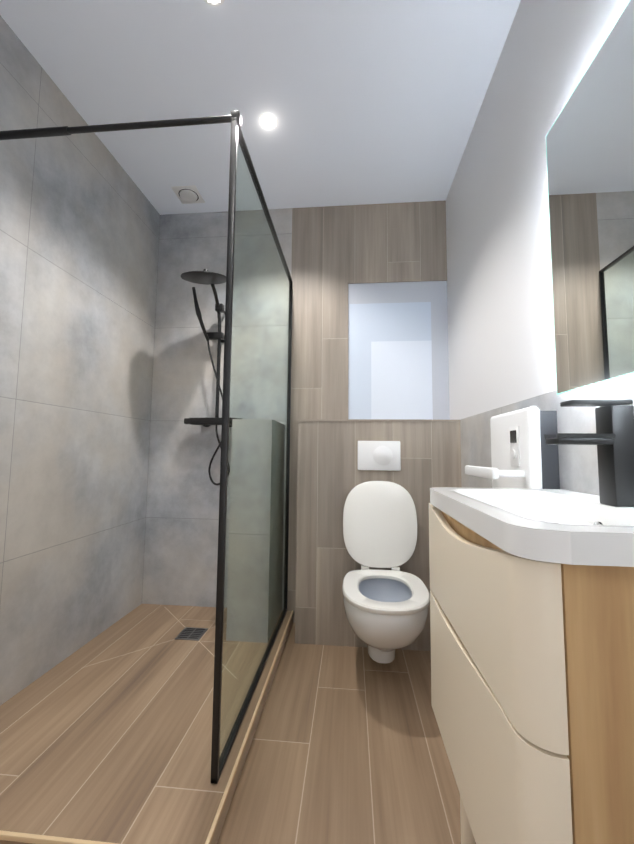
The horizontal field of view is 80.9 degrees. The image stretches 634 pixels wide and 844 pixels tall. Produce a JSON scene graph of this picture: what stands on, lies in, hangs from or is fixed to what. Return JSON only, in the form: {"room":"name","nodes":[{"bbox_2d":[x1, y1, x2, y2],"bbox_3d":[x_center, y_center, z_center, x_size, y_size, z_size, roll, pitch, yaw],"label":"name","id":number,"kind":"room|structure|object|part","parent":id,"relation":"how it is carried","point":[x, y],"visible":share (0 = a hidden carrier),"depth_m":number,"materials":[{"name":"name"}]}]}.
{"room":"bathroom","nodes":[
{"label":"bathroom","id":0,"kind":"room"},
{"bbox_2d":[0,15,159,704],"bbox_3d":[-1.238,-0.227,0.867,0.100,2.550,3.228,0,-5,5],"label":"wall","id":1,"kind":"structure","parent":0,"point":[79,228],"depth_m":1.65,"materials":[{"name":"tile"}]},
{"bbox_2d":[0,0,520,214],"bbox_3d":[-0.258,-1.545,0.887,2.042,0.100,3.228,0,-5,5],"label":"ceiling","id":2,"kind":"structure","parent":0,"point":[364,102],"depth_m":1.58,"materials":[{"name":"white paint"}]},
{"bbox_2d":[171,185,204,203],"bbox_3d":[-0.782,-1.377,2.262,0.150,0.018,0.150,0,-5,5],"label":"ceiling vent","id":3,"kind":"object","parent":2,"relation":"in","point":[191,194],"visible":1,"depth_m":2.25,"materials":[{"name":"white plastic"}]},
{"bbox_2d":[204,0,224,6],"bbox_3d":[-0.356,-1.463,1.258,0.092,0.004,0.092,0,-5,5],"label":"recessed light","id":4,"kind":"object","parent":2,"relation":"in","point":[215,3],"visible":1,"depth_m":1.29,"materials":[{"name":"white plastic"}]},
{"bbox_2d":[258,112,277,129],"bbox_3d":[-0.230,-1.421,1.757,0.092,0.004,0.092,0,-5,5],"label":"recessed light","id":5,"kind":"object","parent":2,"relation":"in","point":[267,120],"visible":1,"depth_m":1.76,"materials":[{"name":"white plastic"}]},
{"bbox_2d":[216,623,475,843],"bbox_3d":[-0.284,1.096,0.669,2.042,0.100,3.228,0,-5,5],"label":"floor","id":6,"kind":"structure","parent":0,"point":[347,746],"depth_m":1.20,"materials":[{"name":"tile"}]},
{"bbox_2d":[0,604,291,843],"bbox_3d":[-0.664,1.080,1.553,0.925,0.069,1.330,0,-5,5],"label":"platform","id":7,"kind":"object","parent":6,"relation":"on","point":[117,749],"depth_m":1.22,"materials":[{"name":"tile"}]},
{"bbox_2d":[0,611,292,843],"bbox_3d":[-0.661,1.053,1.552,0.931,0.013,1.336,0,-5,5],"label":"trim","id":8,"kind":"structure","parent":7,"relation":"on","point":[24,837],"depth_m":0.91,"materials":[{"name":"beige"}]},
{"bbox_2d":[0,110,292,783],"bbox_3d":[-0.658,0.041,1.725,0.897,2.030,1.156,0,-5,5],"label":"glass shower screen","id":9,"kind":"object","parent":7,"relation":"on","point":[217,762],"visible":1,"depth_m":1.26,"materials":[{"name":"black"}]},
{"bbox_2d":[82,607,236,678],"bbox_3d":[-0.638,1.075,1.868,0.683,0.001,0.643,0,-5,5],"label":"grout lines","id":10,"kind":"object","parent":7,"relation":"on","point":[167,641],"depth_m":1.75,"materials":[{"name":"beige tile"}]},
{"bbox_3d":[-0.636,1.075,1.888,0.124,0.004,0.124,0,-5,5],"label":"shower drain grate","id":11,"kind":"part","parent":7,"relation":"part of","materials":[{"name":"black metal"}]},
{"bbox_2d":[226,419,284,642],"bbox_3d":[-0.321,0.546,2.047,0.207,1.092,0.376,0,-5,5],"label":"wall pillar","id":12,"kind":"structure","parent":7,"relation":"on","point":[252,472],"depth_m":1.87,"materials":[{"name":"tile"}]},
{"bbox_2d":[429,399,633,843],"bbox_3d":[0.453,0.506,0.698,0.360,1.094,0.584,0,-5,5],"label":"vanity cabinet","id":13,"kind":"object","parent":6,"relation":"on","point":[532,637],"visible":1,"depth_m":0.48,"materials":[{"name":"brown wood"}]},
{"bbox_2d":[295,419,461,650],"bbox_3d":[0.332,0.579,2.055,0.869,1.170,0.238,0,-5,5],"label":"wall","id":14,"kind":"structure","parent":0,"point":[330,476],"depth_m":1.96,"materials":[{"name":"tile"}]},
{"bbox_2d":[358,441,400,470],"bbox_3d":[0.326,0.177,1.953,0.224,0.155,0.026,0,-5,5],"label":"flush plate","id":15,"kind":"object","parent":14,"relation":"attached to","point":[378,455],"visible":1,"depth_m":1.95,"materials":[{"name":"white plastic"}]},
{"bbox_2d":[342,481,429,662],"bbox_3d":[0.297,0.689,1.650,0.376,0.808,0.550,0,-5,5],"label":"toilet","id":16,"kind":"object","parent":14,"relation":"attached to","point":[386,611],"visible":0.96,"depth_m":1.79,"materials":[{"name":"white ceramic"}]},
{"bbox_2d":[348,281,449,419],"bbox_3d":[-0.130,-0.095,2.331,1.842,2.550,0.100,0,-5,5],"label":"wall","id":17,"kind":"structure","parent":0,"point":[398,365],"depth_m":2.25,"materials":[{"name":"paint tile"}]},
{"bbox_2d":[142,208,291,610],"bbox_3d":[-0.611,-0.101,2.321,0.885,2.550,0.008,0,-5,5],"label":"wall tiles","id":18,"kind":"structure","parent":17,"relation":"attached to","point":[181,537],"depth_m":2.33,"materials":[{"name":"grey tile"}]},
{"bbox_2d":[181,269,241,484],"bbox_3d":[-0.630,-0.240,2.108,0.361,1.209,0.440,0,-5,5],"label":"shower set","id":19,"kind":"object","parent":18,"relation":"attached to","point":[205,276],"visible":0.79,"depth_m":2.21,"materials":[{"name":"black metal"}]},
{"bbox_2d":[287,200,446,622],"bbox_3d":[0.306,-0.099,2.237,0.957,2.550,0.008,0,-5,5],"label":"wall tiles","id":20,"kind":"structure","parent":17,"relation":"attached to","point":[336,250],"depth_m":2.30,"materials":[{"name":"brown tile"}]},
{"bbox_2d":[446,0,629,419],"bbox_3d":[0.696,-0.222,0.690,0.100,2.550,3.228,0,-5,5],"label":"wall","id":21,"kind":"structure","parent":0,"point":[501,345],"depth_m":1.34,"materials":[{"name":"white paint"}]},
{"bbox_2d":[460,374,633,494],"bbox_3d":[0.624,0.455,0.519,0.008,1.170,2.787,0,-5,5],"label":"wall tiles","id":22,"kind":"structure","parent":21,"relation":"attached to","point":[578,468],"depth_m":0.99,"materials":[{"name":"tile"}]},
{"bbox_2d":[465,407,559,488],"bbox_3d":[0.590,0.229,1.158,0.175,0.525,0.297,0,-5,5],"label":"heater","id":23,"kind":"object","parent":22,"relation":"attached to","point":[524,455],"visible":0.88,"depth_m":1.05,"materials":[{"name":"white plastic"}]},
{"bbox_2d":[546,0,633,394],"bbox_3d":[0.615,-0.467,0.588,0.041,0.726,0.836,0,-5,5],"label":"led mirror","id":24,"kind":"object","parent":21,"relation":"attached to","point":[590,152],"visible":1,"depth_m":0.82,"materials":[{"name":"silver glass"}]}
]}

